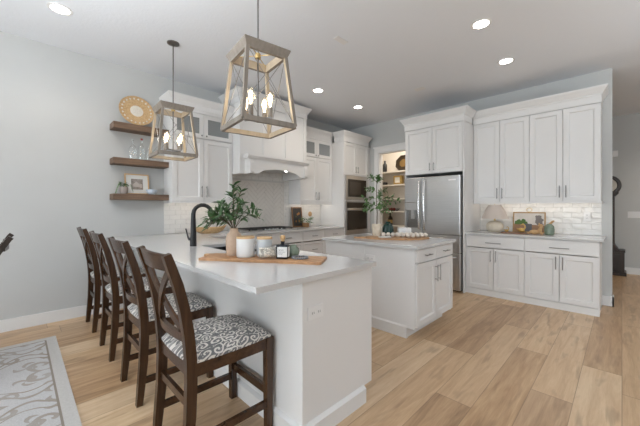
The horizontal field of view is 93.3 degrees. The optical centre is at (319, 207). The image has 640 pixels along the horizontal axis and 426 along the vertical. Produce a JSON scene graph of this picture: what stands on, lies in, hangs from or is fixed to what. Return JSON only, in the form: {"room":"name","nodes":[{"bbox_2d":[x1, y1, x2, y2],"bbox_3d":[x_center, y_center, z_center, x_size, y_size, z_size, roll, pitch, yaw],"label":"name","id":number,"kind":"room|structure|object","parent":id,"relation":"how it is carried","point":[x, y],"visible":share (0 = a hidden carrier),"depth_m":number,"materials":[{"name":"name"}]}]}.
{"room":"kitchen","nodes":[
{"label":"kitchen","id":0,"kind":"room"},
{"bbox_2d":[0,31,348,319],"bbox_3d":[-3.182,-0.270,3.295,13.400,3.100,0.120,0,0,-45],"label":"wall","id":1,"kind":"structure","parent":0,"point":[58,106],"depth_m":3.44,"materials":[{"name":"paint"}]},
{"bbox_2d":[0,301,122,332],"bbox_3d":[-5.142,1.218,1.239,7.480,0.125,0.016,0,0,-45],"label":"baseboard","id":2,"kind":"structure","parent":1,"relation":"attached to","point":[16,323],"depth_m":3.33,"materials":[{"name":"white paint"}]},
{"bbox_2d":[110,121,168,137],"bbox_3d":[-2.326,-1.008,3.910,0.626,0.075,0.219,0,0,-45],"label":"floating shelf","id":3,"kind":"object","parent":1,"relation":"attached to","point":[115,125],"visible":0.97,"depth_m":3.80,"materials":[{"name":"brown wood"}]},
{"bbox_2d":[119,96,153,125],"bbox_3d":[-2.348,-1.248,3.875,0.400,0.391,0.096,0,0,-45],"label":"woven tray","id":4,"kind":"object","parent":3,"relation":"on","point":[136,110],"visible":0.98,"depth_m":3.88,"materials":[{"name":"wicker"}]},
{"bbox_2d":[110,157,168,168],"bbox_3d":[-2.326,-0.578,3.910,0.626,0.075,0.219,0,0,-45],"label":"floating shelf","id":5,"kind":"object","parent":1,"relation":"attached to","point":[120,161],"visible":1,"depth_m":3.84,"materials":[{"name":"brown wood"}]},
{"bbox_2d":[110,193,168,200],"bbox_3d":[-2.326,-0.139,3.910,0.626,0.075,0.219,0,0,-45],"label":"floating shelf","id":6,"kind":"object","parent":1,"relation":"attached to","point":[114,196],"visible":1,"depth_m":3.81,"materials":[{"name":"brown wood"}]},
{"bbox_2d":[115,182,132,193],"bbox_3d":[-2.411,-0.250,3.714,0.141,0.150,0.156,0,0,8],"label":"trailing plant","id":7,"kind":"object","parent":6,"relation":"on","point":[123,190],"visible":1,"depth_m":3.70,"materials":[{"name":"green plant"}]},
{"bbox_2d":[124,173,148,193],"bbox_3d":[-2.377,-0.308,3.923,0.277,0.266,0.060,0,0,-45],"label":"framed picture","id":8,"kind":"object","parent":6,"relation":"on","point":[139,182],"visible":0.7,"depth_m":3.92,"materials":[{"name":"brown wood"}]},
{"bbox_2d":[131,179,142,189],"bbox_3d":[-2.376,-0.308,3.922,0.133,0.138,0.023,0,0,-45],"label":"print","id":9,"kind":"object","parent":8,"relation":"attached to","point":[137,184],"depth_m":3.92},
{"bbox_2d":[146,189,156,193],"bbox_3d":[-2.205,-0.208,3.961,0.136,0.064,0.134,0,0,-45],"label":"bowl","id":10,"kind":"object","parent":6,"relation":"on","point":[149,191],"visible":0.9,"depth_m":3.91,"materials":[{"name":"blue ceramic"}]},
{"bbox_2d":[159,90,234,203],"bbox_3d":[-1.755,-0.794,4.356,0.936,1.452,0.393,0,0,-45],"label":"upper cabinet","id":11,"kind":"object","parent":1,"relation":"attached to","point":[206,178],"visible":0.86,"depth_m":4.25,"materials":[{"name":"paint"}]},
{"bbox_2d":[164,172,320,233],"bbox_3d":[-1.077,-0.142,5.302,3.101,1.015,0.018,0,0,-45],"label":"backsplash","id":12,"kind":"structure","parent":1,"relation":"attached to","point":[269,193],"depth_m":5.30,"materials":[{"name":"white tile"}]},
{"bbox_2d":[218,86,311,180],"bbox_3d":[-0.849,-1.137,5.058,1.468,1.245,0.684,0,0,-45],"label":"range hood","id":13,"kind":"object","parent":1,"relation":"attached to","point":[286,153],"visible":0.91,"depth_m":4.81,"materials":[{"name":"paint"}]},
{"bbox_2d":[289,126,332,204],"bbox_3d":[-0.153,-0.794,5.958,0.864,1.452,0.393,0,0,-45],"label":"upper cabinet","id":14,"kind":"object","parent":1,"relation":"attached to","point":[316,189],"visible":0.84,"depth_m":5.86,"materials":[{"name":"paint"}]},
{"bbox_2d":[0,0,639,129],"bbox_3d":[1.018,-1.880,0.325,15.140,0.120,10.260,0,0,-45],"label":"ceiling","id":15,"kind":"structure","parent":0,"point":[393,49],"depth_m":3.36,"materials":[{"name":"white paint"}]},
{"bbox_2d":[46,2,72,15],"bbox_3d":[-2.377,-1.817,2.762,0.188,0.006,0.188,0,0,-45],"label":"recessed light","id":16,"kind":"object","parent":15,"relation":"in","point":[58,8],"visible":1,"depth_m":2.75,"materials":[{"name":"white plastic"}]},
{"bbox_2d":[148,40,197,160],"bbox_3d":[-1.619,-1.187,3.330,0.404,1.264,0.404,0,0,-42],"label":"lantern pendant","id":17,"kind":"object","parent":15,"relation":"hanging from","point":[159,108],"visible":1,"depth_m":3.31,"materials":[{"name":"beige wood"}]},
{"bbox_2d":[220,0,296,138],"bbox_3d":[-0.443,-1.187,2.154,0.404,1.264,0.404,0,0,-37],"label":"lantern pendant","id":18,"kind":"object","parent":15,"relation":"hanging from","point":[247,42],"visible":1,"depth_m":2.11,"materials":[{"name":"beige wood"}]},
{"bbox_2d":[248,104,252,114],"bbox_3d":[-0.472,-0.672,2.062,0.034,0.066,0.033,0,0,-37],"label":"socket","id":19,"kind":"object","parent":18,"relation":"attached to","point":[250,111],"depth_m":2.05,"materials":[{"name":"silver metal"}]},
{"bbox_2d":[268,107,272,116],"bbox_3d":[-0.350,-0.672,2.124,0.034,0.066,0.033,0,0,-37],"label":"socket","id":20,"kind":"object","parent":18,"relation":"attached to","point":[270,110],"depth_m":2.11,"materials":[{"name":"silver metal"}]},
{"bbox_2d":[312,88,323,92],"bbox_3d":[-0.031,-1.817,4.678,0.188,0.006,0.188,0,0,-45],"label":"recessed light","id":21,"kind":"object","parent":15,"relation":"in","point":[316,90],"visible":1,"depth_m":4.67,"materials":[{"name":"white plastic"}]},
{"bbox_2d":[333,36,347,44],"bbox_3d":[0.226,-1.817,3.274,0.170,0.006,0.070,0,0,-45],"label":"ceiling plate","id":22,"kind":"object","parent":15,"relation":"attached to","point":[339,39],"visible":1,"depth_m":3.27,"materials":[{"name":"white plastic"}]},
{"bbox_2d":[353,105,362,108],"bbox_3d":[0.684,-1.817,5.442,0.188,0.006,0.188,0,0,-45],"label":"recessed light","id":23,"kind":"object","parent":15,"relation":"in","point":[356,106],"visible":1,"depth_m":5.45,"materials":[{"name":"white plastic"}]},
{"bbox_2d":[470,18,491,29],"bbox_3d":[1.592,-1.817,2.987,0.188,0.006,0.188,0,0,-45],"label":"recessed light","id":24,"kind":"object","parent":15,"relation":"in","point":[482,23],"visible":1,"depth_m":2.98,"materials":[{"name":"white plastic"}]},
{"bbox_2d":[497,57,514,64],"bbox_3d":[2.302,-1.817,3.739,0.188,0.006,0.188,0,0,-45],"label":"recessed light","id":25,"kind":"object","parent":15,"relation":"in","point":[508,60],"visible":1,"depth_m":3.74,"materials":[{"name":"white plastic"}]},
{"bbox_2d":[0,274,639,425],"bbox_3d":[1.018,1.340,0.325,15.140,0.120,10.260,0,0,-45],"label":"floor","id":26,"kind":"structure","parent":0,"point":[487,360],"depth_m":2.38,"materials":[{"name":"brown wood"}]},
{"bbox_2d":[0,336,81,425],"bbox_3d":[-2.413,1.275,1.045,2.465,0.009,3.090,0,0,-45],"label":"area rug","id":27,"kind":"object","parent":26,"relation":"on","point":[35,388],"visible":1,"depth_m":2.15,"materials":[{"name":"grey fabric"}]},
{"bbox_2d":[0,233,13,254],"bbox_3d":[-2.670,0.740,2.209,0.607,1.061,0.460,0,0,-45],"label":"dining chair","id":28,"kind":"object","parent":27,"relation":"on","point":[4,246],"visible":1,"depth_m":2.24,"materials":[{"name":"brown wood"}]},
{"bbox_2d":[77,227,145,332],"bbox_3d":[-2.333,0.743,3.394,0.613,1.074,0.464,0,0,-45],"label":"counter stool","id":29,"kind":"object","parent":26,"relation":"on","point":[94,274],"visible":0.52,"depth_m":3.13,"materials":[{"name":"brown wood"}]},
{"bbox_2d":[90,265,144,277],"bbox_3d":[-2.290,0.708,3.437,0.492,0.072,0.464,0,0,-45],"label":"seat cushion","id":30,"kind":"object","parent":29,"relation":"on","point":[93,274],"depth_m":3.33,"materials":[{"name":"fabric"}]},
{"bbox_2d":[89,231,172,361],"bbox_3d":[-1.753,0.743,2.815,0.613,1.074,0.464,0,0,-45],"label":"counter stool","id":31,"kind":"object","parent":26,"relation":"on","point":[112,291],"visible":0.56,"depth_m":2.58,"materials":[{"name":"brown wood"}]},
{"bbox_2d":[105,277,170,295],"bbox_3d":[-1.710,0.708,2.857,0.492,0.072,0.464,0,0,-45],"label":"seat cushion","id":32,"kind":"object","parent":31,"relation":"on","point":[116,290],"depth_m":2.71,"materials":[{"name":"fabric"}]},
{"bbox_2d":[107,236,213,407],"bbox_3d":[-1.177,0.743,2.238,0.613,1.074,0.464,0,0,-45],"label":"counter stool","id":33,"kind":"object","parent":26,"relation":"on","point":[137,309],"visible":0.71,"depth_m":2.06,"materials":[{"name":"brown wood"}]},
{"bbox_2d":[127,292,211,320],"bbox_3d":[-1.134,0.708,2.281,0.492,0.072,0.464,0,0,-45],"label":"seat cushion","id":34,"kind":"object","parent":33,"relation":"on","point":[197,304],"depth_m":2.19,"materials":[{"name":"fabric"}]},
{"bbox_2d":[136,245,273,425],"bbox_3d":[-0.643,0.743,1.705,0.613,1.074,0.464,0,0,-45],"label":"counter stool","id":35,"kind":"object","parent":26,"relation":"on","point":[198,348],"visible":1,"depth_m":1.61,"materials":[{"name":"wood"}]},
{"bbox_2d":[162,314,270,362],"bbox_3d":[-0.600,0.708,1.747,0.492,0.072,0.464,0,0,-45],"label":"seat cushion","id":36,"kind":"object","parent":35,"relation":"on","point":[217,337],"depth_m":1.63,"materials":[{"name":"fabric"}]},
{"bbox_2d":[134,250,371,425],"bbox_3d":[-1.040,0.839,2.998,0.656,0.883,3.328,0,0,-45],"label":"base cabinet","id":37,"kind":"object","parent":26,"relation":"on","point":[322,366],"visible":0.45,"depth_m":1.81,"materials":[{"name":"paint"}]},
{"bbox_2d":[106,225,375,293],"bbox_3d":[-0.139,0.381,3.894,3.766,0.030,3.334,0,0,-45],"label":"countertop","id":38,"kind":"structure","parent":37,"relation":"on","point":[256,278],"depth_m":1.95,"materials":[{"name":"white stone"}]},
{"bbox_2d":[185,203,213,245],"bbox_3d":[-1.163,0.160,2.932,0.262,0.412,0.062,0,0,-31],"label":"kitchen faucet","id":39,"kind":"object","parent":38,"relation":"on","point":[193,239],"visible":0.75,"depth_m":2.88,"materials":[{"name":"black metal"}]},
{"bbox_2d":[196,225,225,233],"bbox_3d":[-1.600,0.306,4.368,0.490,0.118,0.200,0,0,-22],"label":"woven basket bowl","id":40,"kind":"object","parent":38,"relation":"on","point":[221,228],"visible":0.78,"depth_m":4.32,"materials":[{"name":"wicker"}]},
{"bbox_2d":[213,246,256,250],"bbox_3d":[-0.784,0.506,2.822,0.386,0.218,0.728,0,0,-45],"label":"undermount sink","id":41,"kind":"object","parent":38,"relation":"in","point":[223,247],"visible":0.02,"depth_m":3.09,"materials":[{"name":"black metal"}]},
{"bbox_2d":[199,253,326,264],"bbox_3d":[-0.430,0.357,2.142,0.932,0.017,0.245,0,0,11],"label":"serving board","id":42,"kind":"object","parent":38,"relation":"on","point":[312,260],"visible":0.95,"depth_m":2.05,"materials":[{"name":"brown wood"}]},
{"bbox_2d":[226,228,240,255],"bbox_3d":[-0.634,0.247,2.225,0.116,0.200,0.116,0,0,-45],"label":"clay vase","id":43,"kind":"object","parent":42,"relation":"on","point":[231,236],"visible":0.8,"depth_m":2.17,"materials":[{"name":"beige ceramic"}]},
{"bbox_2d":[197,181,263,231],"bbox_3d":[-0.656,0.060,2.212,0.473,0.516,0.323,0,0,-16],"label":"leafy branches","id":44,"kind":"object","parent":43,"relation":"in","point":[214,216],"visible":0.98,"depth_m":2.20,"materials":[{"name":"green plant"}]},
{"bbox_2d":[236,235,254,257],"bbox_3d":[-0.532,0.275,2.159,0.128,0.146,0.127,0,0,-45],"label":"canister","id":45,"kind":"object","parent":42,"relation":"on","point":[245,245],"visible":1,"depth_m":2.11,"materials":[{"name":"white ceramic"}]},
{"bbox_2d":[257,236,271,256],"bbox_3d":[-0.404,0.279,2.199,0.114,0.138,0.113,0,0,-45],"label":"canister","id":46,"kind":"object","parent":42,"relation":"on","point":[262,241],"visible":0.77,"depth_m":2.15,"materials":[{"name":"grey ceramic"}]},
{"bbox_2d":[259,247,275,257],"bbox_3d":[-0.364,0.306,2.082,0.112,0.069,0.064,0,0,-12],"label":"rolled towel","id":47,"kind":"object","parent":42,"relation":"on","point":[264,252],"visible":1,"depth_m":2.06,"materials":[{"name":"fabric"}]},
{"bbox_2d":[276,235,289,258],"bbox_3d":[-0.256,0.267,2.083,0.085,0.160,0.069,0,0,7],"label":"bottle","id":48,"kind":"object","parent":42,"relation":"on","point":[282,250],"visible":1,"depth_m":2.05,"materials":[{"name":"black glass"}]},
{"bbox_2d":[290,244,299,256],"bbox_3d":[-0.193,0.305,2.160,0.095,0.084,0.091,0,0,-45],"label":"glass jar","id":49,"kind":"object","parent":42,"relation":"on","point":[294,250],"visible":0.75,"depth_m":2.13,"materials":[{"name":"green glass"}]},
{"bbox_2d":[291,255,308,259],"bbox_3d":[-0.138,0.340,2.077,0.120,0.016,0.119,0,0,-45],"label":"bracelet","id":50,"kind":"object","parent":42,"relation":"on","point":[304,257],"visible":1,"depth_m":2.05,"materials":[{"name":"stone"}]},
{"bbox_2d":[238,226,296,231],"bbox_3d":[-0.900,0.345,5.029,0.920,0.042,0.495,0,0,-45],"label":"gas cooktop","id":51,"kind":"object","parent":38,"relation":"in","point":[267,228],"visible":0.96,"depth_m":4.92,"materials":[{"name":"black metal"}]},
{"bbox_2d":[291,207,302,226],"bbox_3d":[-0.441,0.176,5.840,0.255,0.383,0.071,0,0,-45],"label":"framed picture","id":52,"kind":"object","parent":38,"relation":"on","point":[296,212],"visible":0.93,"depth_m":5.83,"materials":[{"name":"black"}]},
{"bbox_2d":[299,216,313,226],"bbox_3d":[-0.259,0.261,5.766,0.290,0.208,0.301,0,0,-45],"label":"potted herb","id":53,"kind":"object","parent":38,"relation":"on","point":[310,218],"visible":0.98,"depth_m":5.71,"materials":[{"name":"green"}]},
{"bbox_2d":[308,303,322,320],"bbox_3d":[-0.023,0.580,1.685,0.118,0.075,0.009,0,0,-45],"label":"power outlet","id":54,"kind":"object","parent":37,"relation":"attached to","point":[316,311],"visible":1,"depth_m":1.68,"materials":[{"name":"white plastic"}]},
{"bbox_2d":[250,231,302,250],"bbox_3d":[-0.900,0.839,5.013,1.115,0.883,0.674,0,0,-45],"label":"base cabinet","id":55,"kind":"object","parent":26,"relation":"on","point":[296,238],"visible":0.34,"depth_m":4.98,"materials":[{"name":"paint"}]},
{"bbox_2d":[302,230,324,253],"bbox_3d":[-0.316,0.839,5.598,0.534,0.883,0.674,0,0,-45],"label":"base cabinet","id":56,"kind":"object","parent":26,"relation":"on","point":[312,240],"visible":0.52,"depth_m":5.41,"materials":[{"name":"paint"}]},
{"bbox_2d":[325,228,342,253],"bbox_3d":[0.063,0.839,5.976,0.533,0.883,0.674,0,0,-45],"label":"base cabinet","id":57,"kind":"object","parent":26,"relation":"on","point":[328,232],"visible":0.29,"depth_m":5.73,"materials":[{"name":"paint"}]},
{"bbox_2d":[321,130,371,234],"bbox_3d":[0.570,-0.120,6.462,0.993,2.800,0.703,0,0,-45],"label":"tall cabinet","id":58,"kind":"object","parent":26,"relation":"on","point":[351,157],"visible":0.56,"depth_m":6.13,"materials":[{"name":"paint"}]},
{"bbox_2d":[345,201,367,234],"bbox_3d":[0.584,0.203,6.410,0.728,0.672,0.621,0,0,-45],"label":"wall oven","id":59,"kind":"object","parent":58,"relation":"in","point":[356,220],"visible":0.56,"depth_m":6.16,"materials":[{"name":"silver metal"}]},
{"bbox_2d":[345,175,367,199],"bbox_3d":[0.617,-0.409,6.377,0.728,0.488,0.454,0,0,-45],"label":"microwave","id":60,"kind":"object","parent":58,"relation":"in","point":[354,185],"visible":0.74,"depth_m":6.16,"materials":[{"name":"silver metal"}]},
{"bbox_2d":[326,240,452,337],"bbox_3d":[0.816,0.839,3.612,0.877,0.883,1.246,0,0,-45],"label":"kitchen island","id":61,"kind":"object","parent":26,"relation":"on","point":[412,289],"visible":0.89,"depth_m":3.13,"materials":[{"name":"paint"}]},
{"bbox_2d":[366,254,374,260],"bbox_3d":[0.545,0.545,3.274,0.009,0.075,0.118,0,0,-45],"label":"power outlet","id":62,"kind":"object","parent":61,"relation":"attached to","point":[368,257],"visible":0.85,"depth_m":3.27,"materials":[{"name":"white plastic"}]},
{"bbox_2d":[322,233,455,249],"bbox_3d":[0.804,0.381,3.627,0.933,0.030,1.267,0,0,-45],"label":"island countertop","id":63,"kind":"structure","parent":61,"relation":"on","point":[431,242],"depth_m":3.30,"materials":[{"name":"white stone"}]},
{"bbox_2d":[354,235,428,239],"bbox_3d":[0.865,0.357,3.661,0.904,0.017,0.470,0,0,3],"label":"serving board","id":64,"kind":"object","parent":63,"relation":"on","point":[366,237],"visible":0.72,"depth_m":3.50,"materials":[{"name":"brown wood"}]},
{"bbox_2d":[359,173,401,235],"bbox_3d":[0.763,-0.046,3.715,0.554,0.787,0.308,0,0,-12],"label":"potted tree","id":65,"kind":"object","parent":64,"relation":"on","point":[376,228],"visible":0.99,"depth_m":3.72,"materials":[{"name":"green plant"}]},
{"bbox_2d":[382,221,393,235],"bbox_3d":[0.852,0.259,3.788,0.145,0.178,0.140,0,0,-45],"label":"ribbed vase","id":66,"kind":"object","parent":64,"relation":"on","point":[387,227],"visible":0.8,"depth_m":3.74,"materials":[{"name":"green glass"}]},
{"bbox_2d":[397,227,410,232],"bbox_3d":[1.052,0.295,3.773,0.170,0.104,0.090,0,0,0],"label":"dish","id":67,"kind":"object","parent":64,"relation":"on","point":[399,229],"visible":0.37,"depth_m":3.73,"materials":[{"name":"white ceramic"}]},
{"bbox_2d":[381,232,427,237],"bbox_3d":[1.010,0.321,3.608,0.542,0.053,0.183,0,0,10],"label":"bead garland","id":68,"kind":"object","parent":64,"relation":"on","point":[392,234],"visible":0.99,"depth_m":3.58,"materials":[{"name":"white wood"}]},
{"bbox_2d":[405,175,462,291],"bbox_3d":[2.014,0.390,5.078,0.851,1.780,0.911,0,0,-45],"label":"refrigerator","id":69,"kind":"object","parent":26,"relation":"on","point":[433,205],"visible":0.62,"depth_m":4.72,"materials":[{"name":"silver metal"}]},
{"bbox_2d":[466,234,524,302],"bbox_3d":[2.702,0.839,4.547,0.684,0.883,0.745,0,0,-45],"label":"base cabinet","id":70,"kind":"object","parent":26,"relation":"on","point":[494,264],"visible":0.89,"depth_m":4.31,"materials":[{"name":"paint"}]},
{"bbox_2d":[524,238,601,316],"bbox_3d":[3.230,0.839,4.019,0.684,0.883,0.745,0,0,-45],"label":"base cabinet","id":71,"kind":"object","parent":26,"relation":"on","point":[566,275],"visible":0.97,"depth_m":3.77,"materials":[{"name":"paint"}]},
{"bbox_2d":[465,230,605,241],"bbox_3d":[2.982,0.381,4.273,0.679,0.030,1.530,0,0,-45],"label":"countertop","id":72,"kind":"structure","parent":71,"relation":"on","point":[593,238],"depth_m":4.02,"materials":[{"name":"white stone"}]},
{"bbox_2d":[482,205,508,231],"bbox_3d":[2.691,0.151,4.649,0.364,0.430,0.364,0,0,-45],"label":"table lamp","id":73,"kind":"object","parent":72,"relation":"on","point":[494,212],"visible":0.98,"depth_m":4.55,"materials":[{"name":"beige ceramic"}]},
{"bbox_2d":[501,231,526,233],"bbox_3d":[2.807,0.359,4.363,0.180,0.014,0.300,0,0,-45],"label":"wooden tray","id":74,"kind":"object","parent":72,"relation":"on","point":[504,231],"visible":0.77,"depth_m":4.34,"materials":[{"name":"brown wood"}]},
{"bbox_2d":[516,224,525,231],"bbox_3d":[2.889,0.286,4.338,0.048,0.132,0.118,0,0,-45],"label":"bird figurine","id":75,"kind":"object","parent":74,"relation":"on","point":[524,228],"visible":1,"depth_m":4.32,"materials":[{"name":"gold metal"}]},
{"bbox_2d":[513,208,545,232],"bbox_3d":[3.139,0.181,4.539,0.057,0.371,0.410,0,0,-45],"label":"framed picture","id":76,"kind":"object","parent":72,"relation":"on","point":[531,220],"visible":0.92,"depth_m":4.54,"materials":[{"name":"paper"}]},
{"bbox_2d":[527,223,542,234],"bbox_3d":[2.985,0.284,4.185,0.074,0.162,0.178,0,0,-45],"label":"animal","id":77,"kind":"object","parent":72,"relation":"on","point":[539,231],"visible":1,"depth_m":4.15},
{"bbox_2d":[544,220,554,234],"bbox_3d":[3.125,0.266,4.115,0.120,0.200,0.119,0,0,-45],"label":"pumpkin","id":78,"kind":"object","parent":72,"relation":"on","point":[549,229],"visible":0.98,"depth_m":4.08,"materials":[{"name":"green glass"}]},
{"bbox_2d":[612,176,626,276],"bbox_3d":[5.655,0.325,5.938,0.355,1.910,0.520,0,0,-45],"label":"grandfather clock","id":79,"kind":"object","parent":26,"relation":"on","point":[618,255],"visible":0.3,"depth_m":5.75,"materials":[{"name":"black wood"}]},
{"bbox_2d":[383,151,405,232],"bbox_3d":[1.856,-0.270,6.891,1.190,3.100,1.920,0,0,-45],"label":"wall","id":80,"kind":"structure","parent":0,"point":[398,217],"depth_m":7.54,"materials":[{"name":"beige paint"}]},
{"bbox_2d":[383,170,404,174],"bbox_3d":[2.020,-0.861,7.136,0.349,0.030,1.775,0,0,-45],"label":"shelf","id":81,"kind":"object","parent":80,"relation":"attached to","point":[399,171],"visible":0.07,"depth_m":7.22,"materials":[{"name":"beige paint"}]},
{"bbox_2d":[383,161,386,171],"bbox_3d":[1.612,-1.022,7.510,0.110,0.290,0.110,0,0,-45],"label":"vase","id":82,"kind":"object","parent":81,"relation":"on","point":[384,164],"visible":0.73,"depth_m":7.47,"materials":[{"name":"black glass"}]},
{"bbox_2d":[396,155,404,169],"bbox_3d":[1.984,-1.075,7.203,0.084,0.382,0.388,0,0,-45],"label":"tray","id":83,"kind":"object","parent":81,"relation":"on","point":[400,162],"visible":0.65,"depth_m":7.25,"materials":[{"name":"brown paint"}]},
{"bbox_2d":[383,184,404,186],"bbox_3d":[2.020,-0.545,7.136,0.349,0.030,1.775,0,0,-45],"label":"shelf","id":84,"kind":"object","parent":80,"relation":"attached to","point":[392,185],"visible":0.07,"depth_m":7.18,"materials":[{"name":"beige paint"}]},
{"bbox_2d":[393,175,403,183],"bbox_3d":[1.876,-0.665,7.214,0.125,0.210,0.210,0,0,-45],"label":"box","id":85,"kind":"object","parent":84,"relation":"on","point":[399,179],"visible":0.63,"depth_m":7.16,"materials":[{"name":"brown"}]},
{"bbox_3d":[2.020,0.429,7.136,0.349,0.030,1.775,0,0,-45],"label":"shelf","id":86,"kind":"object","parent":80,"relation":"attached to","visible":0},
{"bbox_2d":[388,213,392,224],"bbox_3d":[1.711,0.266,7.368,0.122,0.295,0.122,0,0,-45],"label":"bottle","id":87,"kind":"object","parent":86,"relation":"on","point":[390,218],"visible":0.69,"depth_m":7.33,"materials":[{"name":"orange glass"}]},
{"bbox_2d":[349,68,611,296],"bbox_3d":[2.280,-0.270,5.540,0.120,3.100,4.430,0,0,-45],"label":"wall","id":88,"kind":"structure","parent":0,"point":[390,132],"depth_m":4.22,"materials":[{"name":"paint"}]},
{"bbox_2d":[373,142,404,233],"bbox_3d":[1.569,-0.015,6.229,0.152,2.590,1.030,0,0,-45],"label":"trim","id":89,"kind":"structure","parent":88,"relation":"attached to","point":[379,151],"depth_m":6.47,"materials":[{"name":"white paint"}]},
{"bbox_2d":[399,105,479,292],"bbox_3d":[2.053,-0.120,5.122,0.788,2.800,1.120,0,0,-45],"label":"tall cabinet","id":90,"kind":"object","parent":88,"relation":"attached to","point":[447,149],"visible":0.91,"depth_m":4.78,"materials":[{"name":"paint"}]},
{"bbox_2d":[473,100,529,203],"bbox_3d":[2.805,-0.792,4.650,0.393,1.455,0.745,0,0,-45],"label":"upper cabinet","id":91,"kind":"object","parent":88,"relation":"attached to","point":[501,148],"visible":0.89,"depth_m":4.52,"materials":[{"name":"paint"}]},
{"bbox_2d":[480,203,601,235],"bbox_3d":[3.205,0.139,4.522,0.012,0.453,1.489,0,0,-45],"label":"backsplash","id":92,"kind":"structure","parent":88,"relation":"attached to","point":[568,218],"depth_m":4.27,"materials":[{"name":"white tile"}]},
{"bbox_2d":[584,212,590,220],"bbox_3d":[3.619,0.117,4.093,0.009,0.115,0.072,0,0,-45],"label":"power outlet","id":93,"kind":"object","parent":92,"relation":"attached to","point":[587,215],"visible":1,"depth_m":4.09,"materials":[{"name":"white plastic"}]},
{"bbox_2d":[528,83,608,202],"bbox_3d":[3.356,-0.792,4.099,0.393,1.455,0.810,0,0,-45],"label":"upper cabinet","id":94,"kind":"object","parent":88,"relation":"attached to","point":[566,144],"visible":1,"depth_m":3.99,"materials":[{"name":"paint"}]},
{"bbox_2d":[602,295,613,306],"bbox_3d":[2.972,1.218,4.849,0.152,0.125,2.506,0,0,-45],"label":"baseboard","id":95,"kind":"structure","parent":88,"relation":"attached to","point":[606,300],"depth_m":3.94,"materials":[{"name":"white paint"}]},
{"bbox_2d":[612,113,639,267],"bbox_3d":[6.392,-0.270,4.426,1.740,3.100,8.220,0,0,-45],"label":"wall","id":96,"kind":"structure","parent":0,"point":[625,128],"depth_m":5.89,"materials":[{"name":"paint"}]},
{"bbox_2d":[612,150,617,156],"bbox_3d":[5.832,-1.075,6.016,0.044,0.120,0.150,0,0,-45],"label":"door chime","id":97,"kind":"object","parent":96,"relation":"attached to","point":[614,153],"visible":0.56,"depth_m":5.97,"materials":[{"name":"white plastic"}]},
{"bbox_2d":[625,267,639,274],"bbox_3d":[6.966,1.218,4.902,0.016,0.125,8.080,0,0,-45],"label":"baseboard","id":98,"kind":"structure","parent":96,"relation":"attached to","point":[636,271],"depth_m":5.82,"materials":[{"name":"white paint"}]},
{"bbox_2d":[628,211,639,217],"bbox_3d":[6.052,0.126,5.821,0.009,0.117,0.147,0,0,-45],"label":"light switch","id":99,"kind":"object","parent":96,"relation":"attached to","point":[631,214],"visible":1,"depth_m":5.82,"materials":[{"name":"white plastic"}]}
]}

